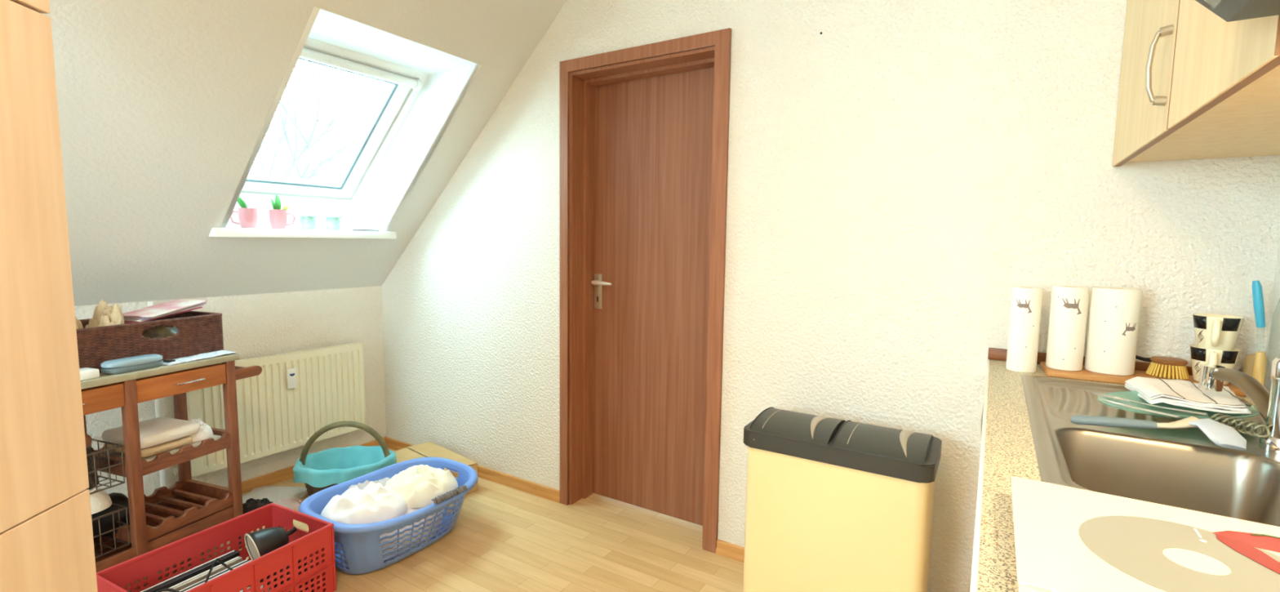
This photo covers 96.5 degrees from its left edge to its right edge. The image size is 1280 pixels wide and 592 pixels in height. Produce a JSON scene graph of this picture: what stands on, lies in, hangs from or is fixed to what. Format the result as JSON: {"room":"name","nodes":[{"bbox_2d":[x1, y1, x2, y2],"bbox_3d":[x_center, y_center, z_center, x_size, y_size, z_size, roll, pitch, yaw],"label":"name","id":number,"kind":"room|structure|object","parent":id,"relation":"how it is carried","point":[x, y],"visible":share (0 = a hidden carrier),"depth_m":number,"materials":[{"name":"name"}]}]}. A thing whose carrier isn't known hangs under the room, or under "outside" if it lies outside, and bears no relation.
{"room":"kitchen","nodes":[
{"label":"kitchen","id":0,"kind":"room"},
{"bbox_2d":[74,285,386,497],"bbox_3d":[-2.541,0.556,1.970,0.120,0.980,4.173,4,6,32],"label":"wall","id":1,"kind":"structure","parent":0,"point":[254,325],"depth_m":2.96,"materials":[{"name":"white paint"}]},
{"bbox_2d":[147,301,166,486],"bbox_3d":[-2.107,0.511,2.497,0.022,0.979,0.022,4,6,32],"label":"pipe","id":2,"kind":"object","parent":1,"relation":"attached to","point":[157,402],"visible":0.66,"depth_m":2.49,"materials":[{"name":"white plastic"}]},
{"bbox_2d":[173,342,365,478],"bbox_3d":[-1.830,0.630,2.896,0.128,0.674,0.878,4,6,32],"label":"radiator","id":3,"kind":"object","parent":1,"relation":"attached to","point":[295,394],"visible":0.77,"depth_m":2.88,"materials":[{"name":"beige metal"}]},
{"bbox_2d":[235,342,362,363],"bbox_3d":[-1.804,0.297,2.881,0.060,0.008,0.820,4,6,32],"label":"grille","id":4,"kind":"object","parent":3,"relation":"attached to","point":[334,348],"depth_m":2.94,"materials":[{"name":"beige metal"}]},
{"bbox_2d":[226,436,385,493],"bbox_3d":[-2.541,1.028,1.893,0.018,0.055,3.773,4,6,32],"label":"baseboard","id":5,"kind":"structure","parent":1,"relation":"attached to","point":[287,473],"depth_m":2.93,"materials":[{"name":"brown wood"}]},
{"bbox_2d":[40,0,566,306],"bbox_3d":[-0.893,-0.616,0.782,3.822,1.626,4.073,4,6,32],"label":"ceiling","id":6,"kind":"structure","parent":0,"point":[164,106],"depth_m":2.09,"materials":[{"name":"white paint"}]},
{"bbox_2d":[208,6,481,239],"bbox_3d":[-1.333,-0.674,2.554,1.040,0.849,0.842,4,6,32],"label":"window","id":7,"kind":"structure","parent":6,"relation":"attached to","point":[424,81],"depth_m":2.73,"materials":[{"name":"white plastic"}]},
{"bbox_2d":[230,208,257,228],"bbox_3d":[-1.748,-0.344,2.525,0.079,0.088,0.094,4,6,32],"label":"mug","id":8,"kind":"object","parent":7,"relation":"on","point":[247,217],"visible":0.93,"depth_m":2.51,"materials":[{"name":"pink ceramic"}]},
{"bbox_2d":[237,196,247,208],"bbox_3d":[-1.744,-0.409,2.502,0.036,0.085,0.050,4,6,32],"label":"sprout","id":9,"kind":"object","parent":8,"relation":"on","point":[242,204],"visible":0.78,"depth_m":2.50,"materials":[{"name":"green plant"}]},
{"bbox_2d":[268,208,295,228],"bbox_3d":[-1.663,-0.354,2.645,0.081,0.088,0.092,4,6,32],"label":"mug","id":10,"kind":"object","parent":7,"relation":"on","point":[277,218],"visible":0.91,"depth_m":2.62,"materials":[{"name":"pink ceramic"}]},
{"bbox_2d":[271,193,280,209],"bbox_3d":[-1.675,-0.426,2.627,0.039,0.093,0.015,-3,6,-32],"label":"sprout","id":11,"kind":"object","parent":10,"relation":"on","point":[277,205],"visible":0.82,"depth_m":2.63,"materials":[{"name":"green plant"}]},
{"bbox_2d":[282,202,288,210],"bbox_3d":[-1.646,-0.408,2.647,0.010,0.047,0.024,4,6,32],"label":"bud","id":12,"kind":"object","parent":10,"relation":"on","point":[286,206],"visible":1,"depth_m":2.65,"materials":[{"name":"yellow plant"}]},
{"bbox_2d":[297,214,317,229],"bbox_3d":[-1.602,-0.356,2.753,0.086,0.073,0.086,4,6,32],"label":"pot","id":13,"kind":"object","parent":7,"relation":"on","point":[308,221],"visible":0.93,"depth_m":2.73,"materials":[{"name":"green ceramic"}]},
{"bbox_2d":[322,215,342,230],"bbox_3d":[-1.537,-0.365,2.856,0.086,0.073,0.086,4,6,32],"label":"pot","id":14,"kind":"object","parent":7,"relation":"on","point":[332,222],"visible":0.96,"depth_m":2.83,"materials":[{"name":"green ceramic"}]},
{"bbox_2d":[352,229,379,231],"bbox_3d":[-1.426,-0.342,2.973,0.070,0.006,0.110,3,6,20],"label":"phone","id":15,"kind":"object","parent":7,"relation":"on","point":[353,229],"visible":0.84,"depth_m":2.93,"materials":[{"name":"grey plastic"}]},
{"bbox_2d":[127,447,743,591],"bbox_3d":[-0.911,1.189,1.040,3.902,0.060,4.223,4,6,32],"label":"floor","id":16,"kind":"structure","parent":0,"point":[503,538],"depth_m":2.30,"materials":[{"name":"brown wood"}]},
{"bbox_2d":[0,0,97,591],"bbox_3d":[-1.286,0.157,0.753,0.595,2.040,0.600,0,6,-7],"label":"tall cabinet","id":17,"kind":"object","parent":16,"relation":"on","point":[46,541],"visible":1,"depth_m":0.99,"materials":[{"name":"brown wood"}]},
{"bbox_2d":[80,353,262,587],"bbox_3d":[-1.867,0.648,2.042,0.370,0.799,0.885,3,6,20],"label":"trolley","id":18,"kind":"object","parent":16,"relation":"on","point":[166,516],"visible":0.56,"depth_m":2.08,"materials":[{"name":"brown wood"}]},
{"bbox_2d":[79,367,99,380],"bbox_3d":[-1.796,0.252,1.837,0.065,0.030,0.065,3,6,20],"label":"box","id":19,"kind":"object","parent":18,"relation":"on","point":[86,373],"visible":0.51,"depth_m":1.83,"materials":[{"name":"white plastic"}]},
{"bbox_2d":[85,445,99,489],"bbox_3d":[-1.945,0.517,1.828,0.254,0.243,0.311,4,6,32],"label":"net bag","id":20,"kind":"object","parent":18,"relation":"in","point":[90,459],"visible":0.06,"depth_m":1.90,"materials":[{"name":"black fabric"}]},
{"bbox_2d":[84,433,92,448],"bbox_3d":[-1.818,0.474,1.857,0.052,0.052,0.052,4,6,32],"label":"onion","id":21,"kind":"object","parent":20,"relation":"on","point":[88,439],"visible":0.27,"depth_m":1.86,"materials":[{"name":"orange food"}]},
{"bbox_2d":[89,487,111,514],"bbox_3d":[-1.868,0.668,1.871,0.144,0.090,0.204,4,6,32],"label":"bowl","id":22,"kind":"object","parent":18,"relation":"in","point":[100,500],"visible":0.1,"depth_m":1.89,"materials":[{"name":"white ceramic"}]},
{"bbox_2d":[86,438,125,494],"bbox_3d":[-1.945,0.582,1.830,0.266,0.137,0.349,3,6,20],"label":"wire basket","id":23,"kind":"object","parent":18,"relation":"on","point":[106,464],"depth_m":1.96,"materials":[{"name":"brown"}]},
{"bbox_2d":[91,492,129,541],"bbox_3d":[-1.932,0.787,1.894,0.140,0.140,0.360,3,6,20],"label":"bottle","id":24,"kind":"object","parent":18,"relation":"in","point":[106,522],"visible":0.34,"depth_m":1.98,"materials":[{"name":"black plastic"}]},
{"bbox_2d":[91,502,129,558],"bbox_3d":[-1.948,0.801,1.851,0.266,0.137,0.349,3,6,20],"label":"wire basket","id":25,"kind":"object","parent":18,"relation":"on","point":[122,533],"depth_m":1.96,"materials":[{"name":"brown metal"}]},
{"bbox_2d":[100,354,163,374],"bbox_3d":[-1.750,0.234,1.970,0.072,0.040,0.170,3,6,20],"label":"glasses case","id":26,"kind":"object","parent":18,"relation":"on","point":[119,366],"visible":1,"depth_m":1.94,"materials":[{"name":"blue plastic"}]},
{"bbox_2d":[75,311,223,373],"bbox_3d":[-1.894,0.165,2.066,0.264,0.156,0.587,3,6,20],"label":"wicker basket","id":27,"kind":"object","parent":18,"relation":"on","point":[198,332],"visible":0.59,"depth_m":2.06,"materials":[{"name":"brown wicker"}]},
{"bbox_2d":[75,315,83,328],"bbox_3d":[-1.950,0.125,1.905,0.202,0.235,0.142,4,6,32],"label":"paper bag","id":28,"kind":"object","parent":27,"relation":"in","point":[78,324],"visible":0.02,"depth_m":1.92,"materials":[{"name":"beige paper"}]},
{"bbox_2d":[84,299,124,328],"bbox_3d":[-1.904,0.123,2.030,0.201,0.215,0.119,4,6,32],"label":"wrapping paper","id":29,"kind":"object","parent":27,"relation":"in","point":[104,314],"visible":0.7,"depth_m":2.01,"materials":[{"name":"beige paper"}]},
{"bbox_2d":[142,324,177,338],"bbox_3d":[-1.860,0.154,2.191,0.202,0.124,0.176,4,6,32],"label":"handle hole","id":30,"kind":"object","parent":27,"relation":"in","point":[160,331],"visible":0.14,"depth_m":2.15,"materials":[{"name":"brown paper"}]},
{"bbox_2d":[124,306,202,323],"bbox_3d":[-1.849,0.068,2.192,0.150,0.040,0.228,3,6,24],"label":"magazine","id":31,"kind":"object","parent":27,"relation":"on","point":[125,322],"visible":0.21,"depth_m":2.15,"materials":[{"name":"paper"}]},
{"bbox_2d":[124,304,204,321],"bbox_3d":[-1.842,0.061,2.193,0.150,0.040,0.228,3,6,19],"label":"magazine","id":32,"kind":"object","parent":31,"relation":"on","point":[125,319],"visible":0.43,"depth_m":2.12,"materials":[{"name":"paper"}]},
{"bbox_2d":[123,302,206,319],"bbox_3d":[-1.835,0.053,2.194,0.150,0.040,0.228,2,6,14],"label":"magazine","id":33,"kind":"object","parent":32,"relation":"on","point":[131,317],"visible":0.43,"depth_m":2.10,"materials":[{"name":"paper"}]},
{"bbox_2d":[122,299,208,317],"bbox_3d":[-1.828,0.046,2.195,0.150,0.040,0.228,2,6,9],"label":"magazine","id":34,"kind":"object","parent":33,"relation":"on","point":[172,305],"visible":0.86,"depth_m":2.18,"materials":[{"name":"pink paper"}]},
{"bbox_2d":[80,353,239,389],"bbox_3d":[-1.887,0.266,1.960,0.352,0.024,0.782,3,6,20],"label":"countertop","id":35,"kind":"structure","parent":18,"relation":"on","point":[104,379],"depth_m":1.99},
{"bbox_2d":[102,434,221,461],"bbox_3d":[-1.812,0.572,2.178,0.255,0.033,0.276,3,6,20],"label":"tray","id":36,"kind":"object","parent":18,"relation":"on","point":[215,437],"visible":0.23,"depth_m":2.09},
{"bbox_2d":[103,435,192,457],"bbox_3d":[-1.824,0.545,2.119,0.230,0.033,0.180,3,6,20],"label":"folded towel","id":37,"kind":"object","parent":36,"relation":"on","point":[165,446],"visible":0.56,"depth_m":2.06,"materials":[{"name":"beige fabric"}]},
{"bbox_2d":[102,416,199,448],"bbox_3d":[-1.818,0.505,2.129,0.230,0.048,0.211,3,6,20],"label":"folded towel","id":38,"kind":"object","parent":37,"relation":"on","point":[155,431],"visible":0.9,"depth_m":2.09,"materials":[{"name":"white fabric"}]},
{"bbox_2d":[188,417,213,442],"bbox_3d":[-1.759,0.515,2.229,0.162,0.074,0.128,4,6,32],"label":"crumpled cloth","id":39,"kind":"object","parent":36,"relation":"on","point":[206,432],"visible":0.23,"depth_m":2.22,"materials":[{"name":"white fabric"}]},
{"bbox_2d":[162,349,237,365],"bbox_3d":[-1.679,0.232,2.164,0.088,0.008,0.245,3,6,20],"label":"printed sheet","id":40,"kind":"object","parent":18,"relation":"on","point":[211,354],"visible":0.93,"depth_m":2.17,"materials":[{"name":"grey paper"}]},
{"bbox_2d":[163,359,175,362],"bbox_3d":[-1.712,0.238,2.077,0.030,0.010,0.025,3,6,20],"label":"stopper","id":41,"kind":"object","parent":40,"relation":"on","point":[167,360],"visible":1,"depth_m":2.07,"materials":[{"name":"black plastic"}]},
{"bbox_2d":[96,502,336,591],"bbox_3d":[-1.359,0.944,1.869,0.354,0.258,0.534,3,6,26],"label":"crate","id":42,"kind":"object","parent":16,"relation":"on","point":[311,545],"visible":0.79,"depth_m":1.91,"materials":[{"name":"red plastic"}]},
{"bbox_2d":[140,550,239,591],"bbox_3d":[-1.493,0.987,1.872,0.030,0.156,0.330,3,6,26],"label":"flat device","id":43,"kind":"object","parent":42,"relation":"in","point":[174,580],"visible":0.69,"depth_m":1.88,"materials":[{"name":"black plastic"}]},
{"bbox_2d":[161,555,242,591],"bbox_3d":[-1.464,0.993,1.846,0.022,0.149,0.330,3,6,26],"label":"flat device","id":44,"kind":"object","parent":42,"relation":"in","point":[202,575],"visible":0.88,"depth_m":1.88,"materials":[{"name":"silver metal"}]},
{"bbox_2d":[179,559,249,591],"bbox_3d":[-1.431,0.998,1.842,0.024,0.141,0.330,3,6,26],"label":"flat device","id":45,"kind":"object","parent":42,"relation":"in","point":[246,560],"visible":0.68,"depth_m":1.88,"materials":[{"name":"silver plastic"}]},
{"bbox_2d":[183,560,252,591],"bbox_3d":[-1.402,0.995,1.827,0.018,0.151,0.330,3,6,26],"label":"flat device","id":46,"kind":"object","parent":42,"relation":"in","point":[250,560],"visible":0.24,"depth_m":1.86,"materials":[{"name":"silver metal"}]},
{"bbox_2d":[240,584,269,591],"bbox_3d":[-1.307,1.016,1.771,0.095,0.122,0.260,3,6,26],"label":"plastic tray","id":47,"kind":"object","parent":42,"relation":"in","point":[262,585],"visible":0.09,"depth_m":1.86,"materials":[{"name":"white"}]},
{"bbox_2d":[155,587,179,591],"bbox_3d":[-1.432,0.920,1.710,0.101,0.064,0.073,0,5,-3],"label":"cable","id":48,"kind":"object","parent":47,"relation":"on","point":[164,588],"visible":1,"depth_m":1.73,"materials":[{"name":"black plastic"}]},
{"bbox_2d":[204,557,232,582],"bbox_3d":[-1.350,0.900,1.783,0.099,0.096,0.196,3,6,20],"label":"cable","id":49,"kind":"object","parent":47,"relation":"on","point":[218,559],"visible":0.57,"depth_m":1.83,"materials":[{"name":"black plastic"}]},
{"bbox_2d":[244,526,297,559],"bbox_3d":[-1.267,0.853,1.964,0.128,0.127,0.146,4,6,32],"label":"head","id":50,"kind":"object","parent":42,"relation":"in","point":[259,543],"visible":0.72,"depth_m":1.92},
{"bbox_2d":[246,536,258,559],"bbox_3d":[-1.295,0.856,1.917,0.111,0.110,0.021,5,7,37],"label":"diffuser","id":51,"kind":"object","parent":50,"relation":"attached to","point":[252,542],"depth_m":1.92,"materials":[{"name":"beige"}]},
{"bbox_2d":[242,497,272,514],"bbox_3d":[-1.778,0.964,2.641,0.149,0.059,0.069,-3,6,-31],"label":"crumpled bag","id":52,"kind":"object","parent":16,"relation":"on","point":[251,504],"visible":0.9,"depth_m":2.62,"materials":[{"name":"black plastic"}]},
{"bbox_2d":[242,485,307,502],"bbox_3d":[-1.794,0.973,2.780,0.320,0.011,0.220,1,5,3],"label":"bag","id":53,"kind":"object","parent":16,"relation":"on","point":[273,493],"visible":0.62,"depth_m":2.81,"materials":[{"name":"beige"}]},
{"bbox_2d":[273,497,304,511],"bbox_3d":[-1.640,0.972,2.672,0.180,0.041,0.102,1,5,-1],"label":"cloth","id":54,"kind":"object","parent":16,"relation":"on","point":[291,503],"visible":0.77,"depth_m":2.65,"materials":[{"name":"pink"}]},
{"bbox_2d":[293,421,396,496],"bbox_3d":[-1.434,0.794,2.784,0.453,0.377,0.341,-1,6,-14],"label":"basket","id":55,"kind":"object","parent":16,"relation":"on","point":[321,470],"visible":0.75,"depth_m":2.77,"materials":[{"name":"teal plastic"}]},
{"bbox_2d":[298,457,478,574],"bbox_3d":[-1.014,0.907,2.365,0.509,0.249,0.661,4,6,32],"label":"laundry basket","id":56,"kind":"object","parent":16,"relation":"on","point":[358,550],"visible":0.66,"depth_m":2.22,"materials":[{"name":"blue plastic"}]},
{"bbox_2d":[379,506,444,560],"bbox_3d":[-1.014,0.903,2.365,0.297,0.240,0.417,4,6,32],"label":"laundry","id":57,"kind":"object","parent":56,"relation":"in","point":[409,509],"visible":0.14,"depth_m":2.27,"materials":[{"name":"white fabric"}]},
{"bbox_2d":[320,481,408,524],"bbox_3d":[-1.085,0.800,2.235,0.318,0.102,0.290,4,6,32],"label":"sheet","id":58,"kind":"object","parent":57,"relation":"on","point":[375,502],"visible":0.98,"depth_m":2.17,"materials":[{"name":"white fabric"}]},
{"bbox_2d":[348,477,390,489],"bbox_3d":[-1.119,0.802,2.370,0.148,0.081,0.236,6,8,43],"label":"cloth","id":59,"kind":"object","parent":57,"relation":"on","point":[361,486],"visible":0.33,"depth_m":2.36,"materials":[{"name":"grey fabric"}]},
{"bbox_2d":[385,464,458,507],"bbox_3d":[-0.935,0.782,2.426,0.316,0.105,0.289,4,6,32],"label":"shirt","id":60,"kind":"object","parent":57,"relation":"on","point":[417,485],"visible":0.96,"depth_m":2.36,"materials":[{"name":"beige fabric"}]},
{"bbox_2d":[431,484,466,504],"bbox_3d":[-0.764,0.797,2.295,0.027,0.024,0.163,4,6,32],"label":"knitted hem","id":61,"kind":"object","parent":56,"relation":"on","point":[458,490],"visible":1,"depth_m":2.29,"materials":[{"name":"grey fabric"}]},
{"bbox_2d":[394,441,478,494],"bbox_3d":[-1.079,0.900,2.922,0.450,0.151,0.270,5,7,40],"label":"cardboard box","id":62,"kind":"object","parent":16,"relation":"on","point":[428,449],"visible":0.32,"depth_m":2.96,"materials":[{"name":"beige cardboard"}]},
{"bbox_2d":[742,407,942,591],"bbox_3d":[0.624,0.754,1.833,0.560,0.696,0.320,4,6,32],"label":"waste bin","id":63,"kind":"object","parent":16,"relation":"on","point":[833,504],"visible":1,"depth_m":1.72,"materials":[{"name":"beige metal"}]},
{"bbox_2d":[980,400,984,434],"bbox_3d":[1.042,0.732,1.208,0.606,0.870,1.085,4,6,32],"label":"base cabinet","id":64,"kind":"object","parent":16,"relation":"on","point":[981,420],"visible":0.14,"depth_m":1.75,"materials":[{"name":"beige wood"}]},
{"bbox_2d":[381,0,1279,591],"bbox_3d":[0.101,-0.250,2.512,3.902,2.550,0.250,4,6,32],"label":"wall","id":65,"kind":"structure","parent":0,"point":[895,170],"depth_m":1.94,"materials":[{"name":"white paint"}]},
{"bbox_2d":[385,436,559,502],"bbox_3d":[-0.972,0.930,3.125,1.382,0.055,0.018,4,6,32],"label":"baseboard","id":66,"kind":"structure","parent":65,"relation":"attached to","point":[531,487],"depth_m":2.93,"materials":[{"name":"brown wood"}]},
{"bbox_2d":[559,27,731,553],"bbox_3d":[0.044,-0.010,2.558,0.821,2.062,0.265,4,6,32],"label":"door","id":67,"kind":"structure","parent":65,"relation":"in","point":[644,129],"depth_m":2.59,"materials":[{"name":"brown wood"}]},
{"bbox_2d":[715,538,744,562],"bbox_3d":[0.693,1.051,2.099,0.892,0.055,0.018,4,6,32],"label":"baseboard","id":68,"kind":"structure","parent":65,"relation":"attached to","point":[724,548],"depth_m":2.30,"materials":[{"name":"brown wood"}]},
{"bbox_2d":[1265,237,1279,376],"bbox_3d":[0.716,0.035,-0.105,0.120,2.500,4.173,4,6,32],"label":"wall","id":69,"kind":"structure","parent":0,"point":[1273,351],"depth_m":1.43,"materials":[{"name":"white paint"}]},
{"bbox_2d":[987,347,1271,391],"bbox_3d":[0.641,0.296,0.496,0.603,0.036,2.672,4,6,32],"label":"trim","id":70,"kind":"structure","parent":69,"relation":"attached to","point":[994,353],"depth_m":1.70,"materials":[{"name":"brown wood"}]},
{"bbox_2d":[1111,0,1279,166],"bbox_3d":[1.294,-0.643,1.229,0.376,0.632,0.600,4,6,32],"label":"upper cabinet","id":71,"kind":"object","parent":69,"relation":"attached to","point":[1142,134],"visible":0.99,"depth_m":1.27,"materials":[{"name":"beige wood"}]},
{"bbox_2d":[1167,0,1279,129],"bbox_3d":[1.019,-0.601,0.754,0.342,0.632,0.494,4,6,32],"label":"upper cabinet","id":72,"kind":"object","parent":69,"relation":"attached to","point":[1223,70],"visible":1,"depth_m":0.88,"materials":[{"name":"beige wood"}]},
{"bbox_2d":[1195,0,1279,22],"bbox_3d":[0.669,-0.571,0.317,0.474,0.578,0.583,4,6,32],"label":"hood","id":73,"kind":"object","parent":69,"relation":"attached to","point":[1229,11],"visible":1,"depth_m":0.64,"materials":[{"name":"grey paint"}]},
{"label":"outside","id":74,"kind":"structure","parent":0,"visible":0},
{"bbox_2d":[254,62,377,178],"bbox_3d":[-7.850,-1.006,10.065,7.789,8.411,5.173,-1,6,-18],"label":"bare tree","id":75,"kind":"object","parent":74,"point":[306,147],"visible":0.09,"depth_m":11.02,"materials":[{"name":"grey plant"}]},
{"bbox_3d":[0.587,0.795,0.479,0.606,0.872,0.632,4,6,32],"label":"base cabinet","id":76,"kind":"object","parent":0,"visible":0},
{"bbox_2d":[969,358,1253,591],"bbox_3d":[0.639,0.333,0.500,0.604,0.038,2.672,4,6,32],"label":"countertop","id":77,"kind":"structure","parent":76,"relation":"on","point":[1007,450],"depth_m":0.90,"materials":[{"name":"stone"}]},
{"bbox_2d":[1005,286,1042,372],"bbox_3d":[1.088,0.093,1.616,0.072,0.236,0.072,4,6,32],"label":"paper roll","id":78,"kind":"object","parent":77,"relation":"on","point":[1026,301],"visible":1,"depth_m":1.59,"materials":[{"name":"white"}]},
{"bbox_2d":[1016,298,1031,312],"bbox_3d":[1.066,0.028,1.585,0.039,0.036,0.006,6,7,42],"label":"print","id":79,"kind":"object","parent":78,"relation":"attached to","point":[1023,305],"depth_m":1.58,"materials":[{"name":"brown"}]},
{"bbox_2d":[1040,361,1246,396],"bbox_3d":[1.314,0.216,1.520,0.395,0.016,0.150,4,6,29],"label":"cutting board","id":80,"kind":"object","parent":77,"relation":"on","point":[1086,375],"visible":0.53,"depth_m":1.51,"materials":[{"name":"brown wood"}]},
{"bbox_2d":[1045,285,1089,370],"bbox_3d":[1.176,0.087,1.572,0.082,0.226,0.082,4,6,32],"label":"paper roll","id":81,"kind":"object","parent":80,"relation":"on","point":[1068,304],"visible":1,"depth_m":1.54,"materials":[{"name":"white"}]},
{"bbox_2d":[1062,297,1081,314],"bbox_3d":[1.160,0.028,1.533,0.045,0.043,0.007,4,6,27],"label":"print","id":82,"kind":"object","parent":81,"relation":"attached to","point":[1069,305],"depth_m":1.53,"materials":[{"name":"brown"}]},
{"bbox_2d":[1084,286,1142,375],"bbox_3d":[1.272,0.091,1.537,0.105,0.226,0.106,4,6,32],"label":"paper roll","id":83,"kind":"object","parent":80,"relation":"on","point":[1113,319],"visible":1,"depth_m":1.50,"materials":[{"name":"white"}]},
{"bbox_2d":[1122,322,1136,335],"bbox_3d":[1.275,0.087,1.485,0.037,0.034,0.003,0,5,-3],"label":"print","id":84,"kind":"object","parent":83,"relation":"attached to","point":[1128,328],"depth_m":1.48,"materials":[{"name":"brown paint"}]},
{"bbox_2d":[1135,355,1189,379],"bbox_3d":[1.378,0.185,1.512,0.117,0.048,0.091,4,6,32],"label":"brush","id":85,"kind":"object","parent":80,"relation":"on","point":[1161,366],"visible":0.98,"depth_m":1.48,"materials":[{"name":"brown wood"}]},
{"bbox_2d":[1189,344,1240,384],"bbox_3d":[1.432,0.174,1.422,0.092,0.088,0.124,4,6,32],"label":"striped cup","id":86,"kind":"object","parent":80,"relation":"on","point":[1226,358],"visible":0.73,"depth_m":1.41,"materials":[{"name":"beige ceramic"}]},
{"bbox_2d":[1194,361,1199,373],"bbox_3d":[1.400,0.180,1.433,0.002,0.033,0.015,0,5,-5],"label":"print","id":87,"kind":"object","parent":86,"relation":"attached to","point":[1197,364],"depth_m":1.44,"materials":[{"name":"brown"}]},
{"bbox_2d":[1192,313,1244,351],"bbox_3d":[1.433,0.094,1.415,0.092,0.088,0.124,4,6,32],"label":"striped cup","id":88,"kind":"object","parent":86,"relation":"on","point":[1212,331],"visible":0.97,"depth_m":1.40,"materials":[{"name":"beige ceramic"}]},
{"bbox_2d":[1020,374,1279,526],"bbox_3d":[1.001,0.339,1.091,0.440,0.163,0.872,4,6,32],"label":"sink","id":89,"kind":"object","parent":77,"relation":"in","point":[1183,468],"visible":0.44,"depth_m":1.06,"materials":[{"name":"silver metal"}]},
{"bbox_2d":[1070,414,1246,449],"bbox_3d":[0.945,0.238,1.050,0.243,0.043,0.072,4,6,32],"label":"spatula","id":90,"kind":"object","parent":89,"relation":"on","point":[1221,434],"visible":1,"depth_m":1.03,"materials":[{"name":"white plastic"}]},
{"bbox_2d":[1098,400,1260,419],"bbox_3d":[1.132,0.237,1.206,0.316,0.023,0.196,0,6,-9],"label":"glass dish","id":91,"kind":"object","parent":89,"relation":"on","point":[1155,415],"visible":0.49,"depth_m":1.15,"materials":[{"name":"glass"}]},
{"bbox_2d":[1101,398,1181,417],"bbox_3d":[1.011,0.228,1.163,0.024,0.004,0.140,-1,6,-19],"label":"table knife","id":92,"kind":"object","parent":91,"relation":"on","point":[1113,402],"visible":1,"depth_m":1.15,"materials":[{"name":"silver metal"}]},
{"bbox_2d":[1090,390,1208,416],"bbox_3d":[1.058,0.224,1.194,0.023,0.009,0.190,-2,6,-28],"label":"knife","id":93,"kind":"object","parent":91,"relation":"on","point":[1099,393],"visible":1,"depth_m":1.20,"materials":[{"name":"silver metal"}]},
{"bbox_2d":[1124,376,1251,413],"bbox_3d":[1.201,0.215,1.264,0.190,0.033,0.237,5,7,37],"label":"dishcloth","id":94,"kind":"object","parent":91,"relation":"on","point":[1182,393],"visible":0.97,"depth_m":1.22,"materials":[{"name":"white fabric"}]},
{"bbox_2d":[1209,413,1270,437],"bbox_3d":[1.100,0.237,1.048,0.036,0.024,0.086,-2,6,-23],"label":"whisk","id":95,"kind":"object","parent":89,"relation":"on","point":[1248,428],"visible":0.82,"depth_m":1.04,"materials":[{"name":"grey metal"}]},
{"bbox_2d":[1197,356,1279,453],"bbox_3d":[1.161,0.172,1.068,0.056,0.192,0.349,3,6,20],"label":"mixer tap","id":96,"kind":"object","parent":77,"relation":"on","point":[1211,376],"visible":0.98,"depth_m":1.06,"materials":[{"name":"silver metal"}]},
{"bbox_2d":[1242,353,1269,376],"bbox_3d":[1.549,0.190,1.436,0.044,0.090,0.044,4,6,32],"label":"sponge","id":97,"kind":"object","parent":77,"relation":"on","point":[1248,362],"visible":0.31,"depth_m":1.43,"materials":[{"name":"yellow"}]},
{"bbox_2d":[1251,280,1267,388],"bbox_3d":[1.497,0.101,1.380,0.046,0.277,0.026,4,6,32],"label":"brush","id":98,"kind":"object","parent":77,"relation":"on","point":[1259,370],"visible":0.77,"depth_m":1.37,"materials":[{"name":"blue plastic"}]},
{"bbox_3d":[0.597,0.316,0.423,0.520,0.008,0.560,4,6,32],"label":"cooktop","id":99,"kind":"object","parent":77,"relation":"in","visible":0},
{"bbox_2d":[1017,585,1047,591],"bbox_3d":[0.504,0.312,0.282,0.524,0.022,0.298,4,6,32],"label":"cover","id":100,"kind":"object","parent":99,"relation":"on","point":[1020,588],"visible":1,"depth_m":0.53,"materials":[{"name":"beige glass"}]},
{"bbox_2d":[1010,475,1279,591],"bbox_3d":[0.664,0.289,0.538,0.524,0.024,0.296,4,6,32],"label":"cover","id":101,"kind":"object","parent":99,"relation":"on","point":[1068,539],"visible":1,"depth_m":0.61,"materials":[{"name":"beige glass"}]},
{"bbox_2d":[1078,515,1279,591],"bbox_3d":[0.573,0.272,0.587,0.194,0.001,0.194,4,6,32],"label":"print","id":102,"kind":"object","parent":101,"relation":"on","point":[1123,553],"depth_m":0.59,"materials":[{"name":"beige"}]},
{"bbox_2d":[1193,528,1207,542],"bbox_3d":[0.626,0.268,0.638,0.006,0.001,0.035,4,6,32],"label":"print","id":103,"kind":"object","parent":101,"relation":"on","point":[1200,535],"depth_m":0.64,"materials":[{"name":"white plastic"}]},
{"bbox_2d":[1213,530,1279,551],"bbox_3d":[0.691,0.270,0.620,0.102,0.001,0.048,4,6,32],"label":"print","id":104,"kind":"object","parent":101,"relation":"on","point":[1249,540],"depth_m":0.63,"materials":[{"name":"red"}]},
{"bbox_2d":[1215,533,1279,573],"bbox_3d":[0.648,0.274,0.575,0.077,0.001,0.116,4,6,32],"label":"print","id":105,"kind":"object","parent":101,"relation":"on","point":[1238,553],"depth_m":0.60,"materials":[{"name":"red"}]},
{"bbox_2d":[1249,533,1279,538],"bbox_3d":[0.717,0.270,0.623,0.073,0.001,0.016,5,7,40],"label":"print","id":106,"kind":"object","parent":101,"relation":"on","point":[1251,535],"depth_m":0.64,"materials":[{"name":"white"}]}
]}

